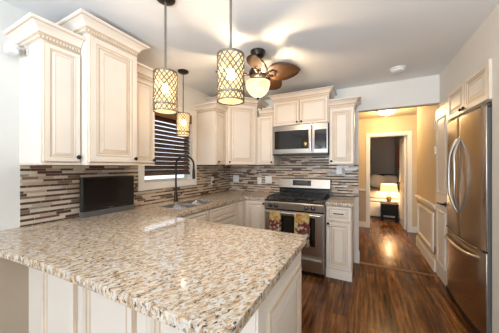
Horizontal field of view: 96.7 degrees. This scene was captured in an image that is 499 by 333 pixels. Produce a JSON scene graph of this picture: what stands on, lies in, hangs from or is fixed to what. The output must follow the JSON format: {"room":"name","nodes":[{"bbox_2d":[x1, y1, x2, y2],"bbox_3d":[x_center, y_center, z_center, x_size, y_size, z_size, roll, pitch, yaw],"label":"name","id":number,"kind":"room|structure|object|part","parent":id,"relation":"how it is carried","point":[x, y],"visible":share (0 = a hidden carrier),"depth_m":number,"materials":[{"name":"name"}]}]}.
{"room":"kitchen","nodes":[
{"label":"kitchen","id":0,"kind":"room"},
{"bbox_2d":[0,0,210,332],"bbox_3d":[-2.674,0.115,-0.345,0.153,2.450,10.150,0,0,27],"label":"wall","id":1,"kind":"structure","parent":0,"point":[10,14],"depth_m":1.52,"materials":[{"name":"paint"}]},
{"bbox_2d":[4,12,85,164],"bbox_3d":[-1.405,-0.461,1.530,0.405,0.899,0.295,0,0,27],"label":"upper cabinet","id":2,"kind":"object","parent":1,"relation":"attached to","point":[50,74],"visible":0.92,"depth_m":1.48,"materials":[{"name":"white paint"}]},
{"bbox_2d":[3,41,27,56],"bbox_3d":[-1.558,-0.785,1.477,0.130,0.090,0.088,0,0,27],"label":"security camera","id":3,"kind":"object","parent":2,"relation":"attached to","point":[10,48],"visible":1,"depth_m":1.47,"materials":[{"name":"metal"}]},
{"bbox_3d":[-1.405,-0.860,1.530,0.405,0.100,0.293,0,0,27],"label":"crown","id":4,"kind":"part","parent":2,"relation":"part of","materials":[{"name":"white paint"}]},
{"bbox_3d":[-1.418,-0.828,1.569,0.339,0.014,0.227,0,0,27],"label":"dentil moulding","id":5,"kind":"part","parent":2,"relation":"part of","materials":[{"name":"white paint"}]},
{"bbox_3d":[-1.411,-0.018,1.576,0.341,0.014,0.216,0,0,27],"label":"light rail","id":6,"kind":"part","parent":2,"relation":"part of","materials":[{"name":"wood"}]},
{"bbox_3d":[-1.264,-0.414,1.504,0.020,0.767,0.206,0,0,27],"label":"door","id":7,"kind":"part","parent":2,"relation":"part of","materials":[{"name":"white paint"}]},
{"bbox_2d":[55,8,149,164],"bbox_3d":[-1.211,-0.528,1.815,0.490,1.034,0.533,0,0,27],"label":"upper cabinet","id":8,"kind":"object","parent":1,"relation":"attached to","point":[108,54],"visible":0.76,"depth_m":1.66,"materials":[{"name":"white paint"}]},
{"bbox_3d":[-1.211,-0.995,1.815,0.490,0.100,0.533,0,0,27],"label":"crown","id":9,"kind":"part","parent":8,"relation":"part of","materials":[{"name":"white paint"}]},
{"bbox_3d":[-1.238,-0.963,1.828,0.424,0.014,0.408,0,0,27],"label":"dentil moulding","id":10,"kind":"part","parent":8,"relation":"part of","materials":[{"name":"white paint"}]},
{"bbox_3d":[-1.235,-0.018,1.827,0.426,0.014,0.379,0,0,27],"label":"light rail","id":11,"kind":"part","parent":8,"relation":"part of","materials":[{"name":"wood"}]},
{"bbox_3d":[-1.050,-0.482,1.735,0.020,0.902,0.369,0,0,27],"label":"door","id":12,"kind":"part","parent":8,"relation":"part of","materials":[{"name":"white paint"}]},
{"bbox_2d":[20,165,229,226],"bbox_3d":[-0.980,0.201,2.796,0.008,0.448,2.775,0,0,27],"label":"backsplash","id":13,"kind":"structure","parent":1,"relation":"attached to","point":[48,193],"depth_m":1.83,"materials":[{"name":"tile"}]},
{"bbox_2d":[136,62,155,164],"bbox_3d":[-1.087,-0.461,2.150,0.405,0.899,0.324,0,0,27],"label":"upper cabinet","id":14,"kind":"object","parent":1,"relation":"attached to","point":[145,114],"visible":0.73,"depth_m":2.06,"materials":[{"name":"white paint"}]},
{"bbox_3d":[-1.087,-0.860,2.151,0.405,0.100,0.323,0,0,27],"label":"crown","id":15,"kind":"part","parent":14,"relation":"part of","materials":[{"name":"white paint"}]},
{"bbox_2d":[138,105,196,190],"bbox_3d":[-1.039,-0.265,2.817,0.164,1.060,0.930,0,0,27],"label":"window","id":16,"kind":"structure","parent":1,"relation":"in","point":[145,183],"depth_m":2.89,"materials":[{"name":"white paint"}]},
{"bbox_3d":[-1.094,-0.265,2.846,0.004,0.870,0.720,0,0,27],"label":"pane","id":17,"kind":"part","parent":16,"relation":"part of","materials":[{"name":"clear glass"}]},
{"bbox_2d":[145,113,191,175],"bbox_3d":[-1.018,-0.304,2.807,0.081,0.824,0.748,0,0,27],"label":"window blind","id":18,"kind":"object","parent":16,"relation":"attached to","point":[166,158],"visible":0.44,"depth_m":2.79,"materials":[{"name":"brown wood"}]},
{"bbox_3d":[-1.022,0.100,2.809,0.048,0.016,0.740,0,0,27],"label":"rail","id":19,"kind":"part","parent":18,"relation":"part of","materials":[{"name":"brown wood"}]},
{"bbox_3d":[-0.884,-0.270,3.019,0.002,0.740,0.002,0,0,27],"label":"ladder cord","id":20,"kind":"part","parent":18,"relation":"part of","materials":[{"name":"brown fabric"}]},
{"bbox_2d":[193,101,228,164],"bbox_3d":[-0.551,-0.448,3.199,0.405,0.845,0.317,0,0,27],"label":"upper cabinet","id":21,"kind":"object","parent":1,"relation":"attached to","point":[211,117],"visible":1,"depth_m":3.13,"materials":[{"name":"white paint"}]},
{"bbox_3d":[-0.552,-0.820,3.197,0.405,0.100,0.314,0,0,27],"label":"crown","id":22,"kind":"part","parent":21,"relation":"part of","materials":[{"name":"white paint"}]},
{"bbox_3d":[-0.409,-0.395,3.173,0.020,0.727,0.227,0,0,27],"label":"door","id":23,"kind":"part","parent":21,"relation":"part of","materials":[{"name":"white paint"}]},
{"bbox_2d":[2,0,498,99],"bbox_3d":[-0.962,-1.160,-1.221,4.000,0.100,10.150,0,0,27],"label":"ceiling","id":24,"kind":"structure","parent":0,"point":[341,44],"depth_m":1.85,"materials":[{"name":"paint"}]},
{"bbox_2d":[153,0,177,114],"bbox_3d":[-0.552,-0.734,1.457,0.155,0.753,0.155,0,0,27],"label":"pendant lamp","id":25,"kind":"object","parent":24,"relation":"hanging from","point":[165,80],"visible":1,"depth_m":1.41,"materials":[{"name":"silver metal"}]},
{"bbox_3d":[-0.552,-0.823,1.457,0.013,0.515,0.014,0,0,27],"label":"rod","id":26,"kind":"part","parent":25,"relation":"part of","materials":[{"name":"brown metal"}]},
{"bbox_3d":[-0.552,-0.486,1.457,0.155,0.259,0.155,0,0,27],"label":"lamp shade","id":27,"kind":"part","parent":25,"relation":"part of","materials":[{"name":"brown metal"}]},
{"bbox_2d":[176,69,189,136],"bbox_3d":[-0.772,-0.734,2.586,0.155,0.753,0.155,0,0,27],"label":"pendant lamp","id":28,"kind":"object","parent":24,"relation":"hanging from","point":[182,118],"visible":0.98,"depth_m":2.53,"materials":[{"name":"silver"}]},
{"bbox_3d":[-0.772,-0.486,2.586,0.155,0.259,0.155,0,0,27],"label":"lamp shade","id":29,"kind":"part","parent":28,"relation":"part of","materials":[{"name":"brown metal"}]},
{"bbox_3d":[-0.772,-0.823,2.586,0.013,0.515,0.014,0,0,27],"label":"rod","id":30,"kind":"part","parent":28,"relation":"part of","materials":[{"name":"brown metal"}]},
{"bbox_2d":[216,0,244,105],"bbox_3d":[-0.104,-0.734,1.228,0.155,0.753,0.155,0,0,27],"label":"pendant lamp","id":31,"kind":"object","parent":24,"relation":"hanging from","point":[230,62],"visible":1,"depth_m":1.17,"materials":[{"name":"silver"}]},
{"bbox_3d":[-0.104,-0.486,1.228,0.155,0.259,0.155,0,0,27],"label":"lamp shade","id":32,"kind":"part","parent":31,"relation":"part of","materials":[{"name":"brown metal"}]},
{"bbox_3d":[-0.104,-0.823,1.228,0.013,0.515,0.014,0,0,27],"label":"rod","id":33,"kind":"part","parent":31,"relation":"part of","materials":[{"name":"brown metal"}]},
{"bbox_2d":[215,48,299,110],"bbox_3d":[0.110,-0.820,2.141,0.755,0.580,0.771,0,0,27],"label":"ceiling fan","id":34,"kind":"object","parent":24,"relation":"hanging from","point":[278,71],"visible":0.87,"depth_m":2.08,"materials":[{"name":"brown wood"}]},
{"bbox_3d":[0.054,-0.880,1.895,0.203,0.099,0.282,0,0,27],"label":"blade","id":35,"kind":"part","parent":34,"relation":"part of","materials":[{"name":"brown wood"}]},
{"bbox_3d":[0.238,-0.880,2.343,0.191,0.099,0.296,0,0,27],"label":"blade","id":36,"kind":"part","parent":34,"relation":"part of","materials":[{"name":"brown wood"}]},
{"bbox_3d":[0.316,-0.880,2.046,0.302,0.099,0.187,0,0,27],"label":"blade","id":37,"kind":"part","parent":34,"relation":"part of","materials":[{"name":"brown wood"}]},
{"bbox_2d":[390,65,405,73],"bbox_3d":[1.681,-1.089,2.515,0.155,0.043,0.155,0,0,27],"label":"smoke detector","id":38,"kind":"object","parent":24,"relation":"attached to","point":[398,69],"visible":1,"depth_m":2.48,"materials":[{"name":"white plastic"}]},
{"bbox_2d":[263,75,438,253],"bbox_3d":[0.976,0.115,3.421,3.220,2.450,0.120,0,0,27],"label":"wall","id":39,"kind":"structure","parent":0,"point":[421,91],"depth_m":2.93,"materials":[{"name":"paint"}]},
{"bbox_2d":[233,175,238,181],"bbox_3d":[-0.242,0.215,3.962,0.118,0.118,0.011,0,0,27],"label":"light switch","id":40,"kind":"object","parent":39,"relation":"attached to","point":[235,177],"visible":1,"depth_m":3.96,"materials":[{"name":"white plastic"}]},
{"bbox_2d":[204,96,268,164],"bbox_3d":[-0.183,-0.527,3.526,0.762,1.005,0.748,0,0,27],"label":"upper cabinet","id":41,"kind":"object","parent":39,"relation":"attached to","point":[241,120],"visible":0.45,"depth_m":3.34,"materials":[{"name":"white paint"}]},
{"bbox_3d":[-0.183,-0.983,3.526,0.762,0.095,0.748,0,0,27],"label":"crown","id":42,"kind":"part","parent":41,"relation":"part of","materials":[{"name":"white paint"}]},
{"bbox_3d":[-0.118,-0.476,3.344,0.447,0.891,0.020,0,0,-18],"label":"door","id":43,"kind":"part","parent":41,"relation":"part of","materials":[{"name":"white paint"}]},
{"bbox_2d":[257,177,261,183],"bbox_3d":[0.165,0.241,3.747,0.074,0.118,0.022,0,0,27],"label":"wall outlet","id":44,"kind":"object","parent":39,"relation":"attached to","point":[259,179],"depth_m":3.74,"materials":[{"name":"white plastic"}]},
{"bbox_2d":[265,176,271,182],"bbox_3d":[0.315,0.220,3.678,0.118,0.118,0.008,0,0,27],"label":"wall outlet","id":45,"kind":"object","parent":39,"relation":"attached to","point":[268,179],"visible":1,"depth_m":3.68,"materials":[{"name":"white plastic"}]},
{"bbox_2d":[257,107,280,164],"bbox_3d":[0.296,-0.448,3.485,0.274,0.845,0.385,0,0,27],"label":"upper cabinet","id":46,"kind":"object","parent":39,"relation":"attached to","point":[265,122],"visible":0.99,"depth_m":3.36,"materials":[{"name":"white paint"}]},
{"bbox_3d":[0.244,-0.395,3.369,0.245,0.727,0.020,0,0,27],"label":"door","id":47,"kind":"part","parent":46,"relation":"part of","materials":[{"name":"white paint"}]},
{"bbox_3d":[0.244,-0.820,3.338,0.233,0.100,0.075,0,0,27],"label":"crown","id":48,"kind":"part","parent":46,"relation":"part of","materials":[{"name":"white paint"}]},
{"bbox_2d":[230,155,358,196],"bbox_3d":[0.582,0.265,3.550,2.086,0.950,0.008,0,0,27],"label":"backsplash","id":49,"kind":"structure","parent":39,"relation":"attached to","point":[346,184],"depth_m":3.45,"materials":[{"name":"tile"}]},
{"bbox_2d":[272,122,328,155],"bbox_3d":[0.753,-0.370,3.217,0.772,0.421,0.427,0,0,27],"label":"microwave oven","id":50,"kind":"object","parent":39,"relation":"attached to","point":[303,139],"visible":0.99,"depth_m":3.05,"materials":[{"name":"silver metal"}]},
{"bbox_3d":[0.599,-0.380,3.123,0.582,0.396,0.024,0,0,27],"label":"door","id":51,"kind":"part","parent":50,"relation":"part of","materials":[{"name":"silver metal"}]},
{"bbox_3d":[0.943,-0.380,2.947,0.187,0.396,0.024,0,0,27],"label":"control panel","id":52,"kind":"part","parent":50,"relation":"part of","materials":[{"name":"silver metal"}]},
{"bbox_2d":[267,86,336,126],"bbox_3d":[0.763,-0.811,3.235,0.930,0.452,0.405,0,0,27],"label":"upper cabinet","id":53,"kind":"object","parent":39,"relation":"attached to","point":[310,106],"visible":0.94,"depth_m":3.08,"materials":[{"name":"white paint"}]},
{"bbox_3d":[0.529,-0.761,3.200,0.377,0.342,0.020,0,0,27],"label":"door","id":54,"kind":"part","parent":53,"relation":"part of","materials":[{"name":"white paint"}]},
{"bbox_3d":[0.763,-0.991,3.235,0.930,0.092,0.405,0,0,27],"label":"crown","id":55,"kind":"part","parent":53,"relation":"part of","materials":[{"name":"white paint"}]},
{"bbox_3d":[0.776,-0.963,3.262,0.805,0.014,0.339,0,0,27],"label":"dentil moulding","id":56,"kind":"part","parent":53,"relation":"part of","materials":[{"name":"white paint"}]},
{"bbox_3d":[0.870,-0.761,3.026,0.377,0.342,0.020,0,0,27],"label":"door","id":57,"kind":"part","parent":53,"relation":"part of","materials":[{"name":"white paint"}]},
{"bbox_2d":[336,166,341,173],"bbox_3d":[1.286,0.050,3.182,0.075,0.118,0.008,0,0,27],"label":"wall outlet","id":58,"kind":"object","parent":39,"relation":"attached to","point":[338,168],"visible":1,"depth_m":3.18,"materials":[{"name":"white plastic"}]},
{"bbox_2d":[328,96,360,164],"bbox_3d":[1.284,-0.448,2.980,0.378,0.845,0.385,0,0,27],"label":"upper cabinet","id":59,"kind":"object","parent":39,"relation":"attached to","point":[341,110],"visible":1,"depth_m":2.87,"materials":[{"name":"white paint"}]},
{"bbox_3d":[1.193,-0.395,2.883,0.292,0.727,0.020,0,0,27],"label":"door","id":60,"kind":"part","parent":59,"relation":"part of","materials":[{"name":"white paint"}]},
{"bbox_3d":[1.284,-0.820,2.980,0.378,0.100,0.385,0,0,27],"label":"crown","id":61,"kind":"part","parent":59,"relation":"part of","materials":[{"name":"white paint"}]},
{"bbox_2d":[354,251,359,262],"bbox_3d":[1.521,1.275,3.142,0.065,0.130,0.150,0,0,27],"label":"baseboard","id":62,"kind":"structure","parent":39,"relation":"attached to","point":[356,256],"depth_m":3.08,"materials":[{"name":"white paint"}]},
{"bbox_2d":[370,136,403,189],"bbox_3d":[3.292,0.115,6.544,4.700,2.450,3.350,0,0,27],"label":"wall","id":63,"kind":"structure","parent":0,"point":[384,150],"depth_m":7.61,"materials":[{"name":"grey paint"}]},
{"bbox_2d":[398,145,399,168],"bbox_3d":[4.269,-0.275,6.296,0.033,0.670,0.700,0,0,27],"label":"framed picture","id":64,"kind":"object","parent":63,"relation":"attached to","point":[399,145],"visible":0.51,"depth_m":6.31},
{"bbox_2d":[301,216,473,332],"bbox_3d":[0.502,1.390,1.091,4.700,0.100,15.800,0,0,27],"label":"floor","id":65,"kind":"structure","parent":0,"point":[377,299],"depth_m":2.29,"materials":[{"name":"brown wood"}]},
{"bbox_2d":[29,251,300,332],"bbox_3d":[-0.637,0.902,1.460,1.834,0.876,0.667,0,0,27],"label":"base cabinet","id":66,"kind":"object","parent":65,"relation":"on","point":[56,305],"visible":0.34,"depth_m":1.21,"materials":[{"name":"white paint"}]},
{"bbox_3d":[-1.209,0.870,1.391,0.450,0.660,0.024,0,0,27],"label":"wainscot panel","id":67,"kind":"part","parent":66,"relation":"part of","materials":[{"name":"white paint"}]},
{"bbox_3d":[-0.752,0.870,1.157,0.467,0.660,0.024,0,0,27],"label":"wainscot panel","id":68,"kind":"part","parent":66,"relation":"part of","materials":[{"name":"white paint"}]},
{"bbox_3d":[-0.265,0.870,0.909,0.460,0.660,0.024,0,0,27],"label":"wainscot panel","id":69,"kind":"part","parent":66,"relation":"part of","materials":[{"name":"white paint"}]},
{"bbox_3d":[0.039,0.903,0.802,0.008,0.874,0.053,0,0,27],"label":"corner post","id":70,"kind":"part","parent":66,"relation":"part of","materials":[{"name":"white paint"}]},
{"bbox_3d":[0.184,0.892,1.074,0.020,0.655,0.480,0,0,27],"label":"panel","id":71,"kind":"part","parent":66,"relation":"part of","materials":[{"name":"white paint"}]},
{"bbox_2d":[179,202,234,224],"bbox_3d":[-0.736,0.904,2.569,0.630,0.872,1.213,0,0,27],"label":"base cabinet","id":72,"kind":"object","parent":65,"relation":"on","point":[224,214],"visible":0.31,"depth_m":2.61,"materials":[{"name":"white paint"}]},
{"bbox_3d":[-0.581,0.559,2.201,0.020,0.162,0.550,0,0,27],"label":"drawer","id":73,"kind":"part","parent":72,"relation":"part of","materials":[{"name":"white paint"}]},
{"bbox_3d":[-0.324,0.559,2.704,0.020,0.162,0.560,0,0,27],"label":"drawer","id":74,"kind":"part","parent":72,"relation":"part of","materials":[{"name":"white paint"}]},
{"bbox_3d":[-0.324,0.938,2.704,0.020,0.575,0.560,0,0,27],"label":"door","id":75,"kind":"part","parent":72,"relation":"part of","materials":[{"name":"white paint"}]},
{"bbox_2d":[235,199,264,228],"bbox_3d":[-0.115,0.902,3.422,0.957,0.876,0.868,0,0,27],"label":"base cabinet","id":76,"kind":"object","parent":65,"relation":"on","point":[248,212],"visible":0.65,"depth_m":3.11,"materials":[{"name":"white paint"}]},
{"bbox_2d":[0,190,306,332],"bbox_3d":[-0.221,0.445,2.261,1.844,0.037,3.034,0,0,27],"label":"countertop","id":77,"kind":"structure","parent":76,"relation":"on","point":[183,274],"depth_m":1.05,"materials":[{"name":"beige stone"}]},
{"bbox_2d":[79,175,134,217],"bbox_3d":[-1.288,0.258,2.046,0.052,0.336,0.470,0,0,27],"label":"television","id":78,"kind":"object","parent":77,"relation":"on","point":[101,195],"visible":1,"depth_m":2.00,"materials":[{"name":"black plastic"}]},
{"bbox_2d":[173,155,194,201],"bbox_3d":[-0.803,0.142,2.738,0.260,0.567,0.085,0,0,-13],"label":"kitchen faucet","id":79,"kind":"object","parent":77,"relation":"on","point":[176,195],"visible":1,"depth_m":2.70,"materials":[{"name":"black metal"}]},
{"bbox_2d":[157,199,214,208],"bbox_3d":[-0.687,0.525,2.576,0.365,0.192,0.635,0,0,27],"label":"sink","id":80,"kind":"object","parent":77,"relation":"in","point":[195,202],"visible":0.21,"depth_m":2.62,"materials":[{"name":"metal"}]},
{"bbox_3d":[-0.764,0.525,2.426,0.365,0.192,0.298,0,0,27],"label":"bowl","id":81,"kind":"part","parent":80,"relation":"part of","materials":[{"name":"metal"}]},
{"bbox_3d":[-0.615,0.525,2.717,0.365,0.192,0.318,0,0,27],"label":"bowl","id":82,"kind":"part","parent":80,"relation":"part of","materials":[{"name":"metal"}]},
{"bbox_3d":[-0.123,0.852,3.096,0.020,0.747,0.200,0,0,27],"label":"filler panel","id":83,"kind":"part","parent":76,"relation":"part of","materials":[{"name":"white paint"}]},
{"bbox_3d":[0.087,0.852,3.123,0.310,0.747,0.020,0,0,27],"label":"door","id":84,"kind":"part","parent":76,"relation":"part of","materials":[{"name":"white paint"}]},
{"bbox_2d":[264,178,330,278],"bbox_3d":[0.679,0.761,3.070,0.763,1.158,0.736,0,0,27],"label":"gas range","id":85,"kind":"object","parent":65,"relation":"on","point":[296,195],"visible":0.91,"depth_m":2.79,"materials":[{"name":"silver metal"}]},
{"bbox_2d":[269,210,280,231],"bbox_3d":[0.332,0.758,2.847,0.159,0.376,0.046,0,0,27],"label":"dish towel","id":86,"kind":"object","parent":85,"relation":"hanging from","point":[274,216],"visible":0.8,"depth_m":2.83,"materials":[{"name":"fabric"}]},
{"bbox_3d":[0.525,0.588,2.770,0.693,0.026,0.060,0,0,27],"label":"handle","id":87,"kind":"part","parent":85,"relation":"part of","materials":[{"name":"metal"}]},
{"bbox_3d":[0.548,0.833,2.815,0.755,0.525,0.048,0,0,27],"label":"oven door","id":88,"kind":"part","parent":85,"relation":"part of","materials":[{"name":"silver metal"}]},
{"bbox_3d":[0.550,0.502,2.818,0.763,0.095,0.062,0,0,27],"label":"control panel","id":89,"kind":"part","parent":85,"relation":"part of","materials":[{"name":"silver metal"}]},
{"bbox_2d":[265,196,329,204],"bbox_3d":[0.674,0.445,3.062,0.761,0.020,0.595,0,0,27],"label":"cooktop","id":90,"kind":"object","parent":85,"relation":"in","point":[276,200],"depth_m":2.84,"materials":[{"name":"black metal"}]},
{"bbox_2d":[294,213,309,247],"bbox_3d":[0.640,0.768,2.689,0.189,0.396,0.046,0,0,27],"label":"dish towel","id":91,"kind":"object","parent":85,"relation":"hanging from","point":[301,221],"visible":0.86,"depth_m":2.67,"materials":[{"name":"fabric"}]},
{"bbox_3d":[0.812,0.388,3.331,0.755,0.095,0.005,0,0,27],"label":"panel","id":92,"kind":"part","parent":85,"relation":"part of","materials":[{"name":"metal"}]},
{"bbox_3d":[0.542,1.137,2.781,0.683,0.023,0.023,0,0,27],"label":"handle","id":93,"kind":"part","parent":85,"relation":"part of","materials":[{"name":"metal"}]},
{"bbox_3d":[0.549,1.196,2.816,0.755,0.177,0.046,0,0,27],"label":"storage drawer","id":94,"kind":"part","parent":85,"relation":"part of","materials":[{"name":"silver metal"}]},
{"bbox_3d":[0.557,1.315,2.832,0.743,0.050,0.030,0,0,27],"label":"kick plate","id":95,"kind":"part","parent":85,"relation":"part of","materials":[{"name":"black metal"}]},
{"bbox_2d":[326,205,353,281],"bbox_3d":[1.184,0.902,2.883,0.292,0.876,0.645,0,0,27],"label":"base cabinet","id":96,"kind":"object","parent":65,"relation":"on","point":[339,219],"visible":0.99,"depth_m":2.63,"materials":[{"name":"white paint"}]},
{"bbox_3d":[1.058,0.561,2.638,0.276,0.174,0.020,0,0,27],"label":"drawer","id":97,"kind":"part","parent":96,"relation":"part of","materials":[{"name":"white paint"}]},
{"bbox_3d":[1.058,0.944,2.638,0.276,0.563,0.020,0,0,27],"label":"door","id":98,"kind":"part","parent":96,"relation":"part of","materials":[{"name":"white paint"}]},
{"bbox_2d":[325,196,354,206],"bbox_3d":[1.191,0.445,2.883,0.310,0.037,0.639,0,0,27],"label":"countertop","id":99,"kind":"structure","parent":96,"relation":"on","point":[333,200],"depth_m":2.70,"materials":[{"name":"beige stone"}]},
{"bbox_2d":[370,174,399,217],"bbox_3d":[3.491,0.800,6.964,1.970,1.080,2.180,0,0,27],"label":"bed","id":100,"kind":"object","parent":65,"relation":"on","point":[377,196],"visible":0.14,"depth_m":5.83,"materials":[{"name":"white fabric"}]},
{"bbox_2d":[370,174,387,187],"bbox_3d":[3.827,0.440,6.601,0.478,0.415,0.264,0,0,32],"label":"pillow","id":101,"kind":"object","parent":100,"relation":"on","point":[376,180],"visible":0.8,"depth_m":6.53,"materials":[{"name":"white fabric"}]},
{"bbox_3d":[3.490,0.800,6.931,1.900,0.280,2.080,0,0,27],"label":"mattress","id":102,"kind":"part","parent":100,"relation":"part of","materials":[{"name":"white fabric"}]},
{"bbox_2d":[385,175,397,185],"bbox_3d":[4.263,0.455,6.749,0.440,0.370,0.262,0,0,33],"label":"pillow","id":103,"kind":"object","parent":100,"relation":"on","point":[392,179],"visible":0.41,"depth_m":6.66,"materials":[{"name":"white fabric"}]},
{"bbox_2d":[380,202,398,221],"bbox_3d":[3.478,1.127,5.533,0.380,0.425,0.330,0,0,27],"label":"nightstand","id":104,"kind":"object","parent":65,"relation":"on","point":[386,209],"visible":0.98,"depth_m":5.40,"materials":[{"name":"black wood"}]},
{"bbox_2d":[380,184,397,203],"bbox_3d":[3.469,0.677,5.527,0.378,0.474,0.378,0,0,27],"label":"table lamp","id":105,"kind":"object","parent":104,"relation":"on","point":[388,188],"visible":0.99,"depth_m":5.44,"materials":[{"name":"gold metal"}]},
{"bbox_3d":[3.469,0.527,5.527,0.378,0.175,0.378,0,0,27],"label":"lamp shade","id":106,"kind":"part","parent":105,"relation":"part of","materials":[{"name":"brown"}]},
{"bbox_3d":[3.412,1.067,5.394,0.320,0.225,0.009,0,0,27],"label":"drawer","id":107,"kind":"part","parent":104,"relation":"part of","materials":[{"name":"black wood"}]},
{"bbox_2d":[359,262,438,277],"bbox_3d":[1.912,1.337,2.897,0.875,0.006,0.060,0,0,27],"label":"trim","id":108,"kind":"structure","parent":65,"relation":"on","point":[370,264],"depth_m":2.88,"materials":[{"name":"brown wood"}]},
{"bbox_2d":[444,103,491,332],"bbox_3d":[2.215,0.431,1.849,0.840,1.788,0.846,0,0,27],"label":"refrigerator","id":109,"kind":"object","parent":65,"relation":"on","point":[468,236],"visible":0.96,"depth_m":1.81,"materials":[{"name":"silver metal"}]},
{"bbox_3d":[1.892,0.085,2.067,0.032,0.680,0.090,0,0,-21],"label":"handle","id":110,"kind":"part","parent":109,"relation":"part of","materials":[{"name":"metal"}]},
{"bbox_3d":[2.010,0.090,2.192,0.041,1.070,0.421,0,0,27],"label":"door","id":111,"kind":"part","parent":109,"relation":"part of","materials":[{"name":"silver metal"}]},
{"bbox_3d":[1.849,0.085,1.983,0.090,0.680,0.032,0,0,-14],"label":"handle","id":112,"kind":"part","parent":109,"relation":"part of","materials":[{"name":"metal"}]},
{"bbox_3d":[1.890,0.706,2.015,0.089,0.038,0.722,0,0,27],"label":"handle","id":113,"kind":"part","parent":109,"relation":"part of","materials":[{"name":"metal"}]},
{"bbox_3d":[1.913,0.948,2.003,0.041,0.615,0.846,0,0,27],"label":"freezer drawer","id":114,"kind":"part","parent":109,"relation":"part of","materials":[{"name":"silver metal"}]},
{"bbox_3d":[1.816,0.090,1.814,0.041,1.070,0.421,0,0,27],"label":"door","id":115,"kind":"part","parent":109,"relation":"part of","materials":[{"name":"silver metal"}]},
{"bbox_2d":[359,115,416,226],"bbox_3d":[2.990,0.115,4.746,3.600,2.450,0.125,0,0,27],"label":"wall","id":116,"kind":"structure","parent":0,"point":[407,122],"depth_m":4.74,"materials":[{"name":"paint"}]},
{"bbox_2d":[359,221,416,232],"bbox_3d":[2.960,1.280,4.687,3.600,0.120,0.018,0,0,27],"label":"baseboard","id":117,"kind":"structure","parent":116,"relation":"attached to","point":[361,224],"depth_m":4.88,"materials":[{"name":"white paint"}]},
{"bbox_2d":[366,131,411,231],"bbox_3d":[2.961,0.307,4.754,0.830,2.071,0.138,0,0,27],"label":"trim","id":118,"kind":"structure","parent":116,"relation":"attached to","point":[408,134],"depth_m":4.63,"materials":[{"name":"white paint"}]},
{"bbox_2d":[397,136,405,229],"bbox_3d":[3.408,0.345,4.993,0.098,1.970,0.675,0,0,27],"label":"door","id":119,"kind":"structure","parent":116,"relation":"in","point":[402,182],"depth_m":4.77,"materials":[{"name":"white paint"}]},
{"bbox_3d":[3.416,-0.090,4.992,0.010,0.860,0.440,0,0,27],"label":"panel","id":120,"kind":"part","parent":119,"relation":"part of","materials":[{"name":"white paint"}]},
{"bbox_3d":[3.416,0.820,4.992,0.010,0.680,0.440,0,0,27],"label":"panel","id":121,"kind":"part","parent":119,"relation":"part of","materials":[{"name":"white paint"}]},
{"bbox_2d":[359,107,416,118],"bbox_3d":[2.518,-1.105,3.823,3.600,0.110,2.000,0,0,27],"label":"ceiling","id":122,"kind":"structure","parent":0,"point":[405,111],"depth_m":4.40,"materials":[{"name":"paint"}]},
{"bbox_2d":[377,109,396,115],"bbox_3d":[2.557,-1.002,4.140,0.308,0.095,0.308,0,0,27],"label":"ceiling lamp","id":123,"kind":"object","parent":122,"relation":"attached to","point":[383,112],"visible":0.84,"depth_m":4.06,"materials":[{"name":"glass"}]},
{"bbox_2d":[417,3,498,332],"bbox_3d":[0.949,0.115,-1.570,1.480,2.450,11.270,0,0,27],"label":"wall","id":124,"kind":"structure","parent":0,"point":[483,45],"depth_m":1.87,"materials":[{"name":"paint"}]},
{"bbox_2d":[417,203,433,251],"bbox_3d":[2.597,0.858,3.299,0.022,0.505,0.920,0,0,27],"label":"trim","id":125,"kind":"structure","parent":124,"relation":"attached to","point":[425,217],"depth_m":3.22,"materials":[{"name":"white paint"}]},
{"bbox_2d":[415,195,435,209],"bbox_3d":[2.600,0.520,3.307,0.032,0.060,1.124,0,0,27],"label":"trim","id":126,"kind":"structure","parent":124,"relation":"attached to","point":[422,200],"depth_m":3.12,"materials":[{"name":"white paint"}]},
{"bbox_2d":[416,235,435,271],"bbox_3d":[2.604,1.258,3.304,0.021,0.165,1.115,0,0,27],"label":"baseboard","id":127,"kind":"structure","parent":124,"relation":"attached to","point":[428,256],"depth_m":3.15,"materials":[{"name":"white paint"}]},
{"bbox_2d":[434,102,448,285],"bbox_3d":[2.234,0.314,2.600,0.091,2.037,0.473,0,0,27],"label":"door","id":128,"kind":"structure","parent":124,"relation":"in","point":[441,122],"depth_m":2.57,"materials":[{"name":"white paint"}]},
{"bbox_3d":[2.236,-0.130,2.594,0.010,0.900,0.295,0,0,27],"label":"panel","id":129,"kind":"part","parent":128,"relation":"part of","materials":[{"name":"white paint"}]},
{"bbox_3d":[2.236,0.840,2.594,0.010,0.640,0.295,0,0,27],"label":"panel","id":130,"kind":"part","parent":128,"relation":"part of","materials":[{"name":"white paint"}]},
{"bbox_2d":[448,59,491,121],"bbox_3d":[2.186,-0.624,1.839,0.683,0.297,0.885,0,0,27],"label":"upper cabinet","id":131,"kind":"object","parent":124,"relation":"attached to","point":[475,91],"visible":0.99,"depth_m":1.82,"materials":[{"name":"white paint"}]},
{"bbox_3d":[2.007,-0.625,2.151,0.022,0.286,0.422,0,0,27],"label":"door","id":132,"kind":"part","parent":131,"relation":"part of","materials":[{"name":"white paint"}]},
{"bbox_3d":[1.812,-0.625,1.770,0.022,0.286,0.422,0,0,27],"label":"door","id":133,"kind":"part","parent":131,"relation":"part of","materials":[{"name":"white paint"}]}
]}

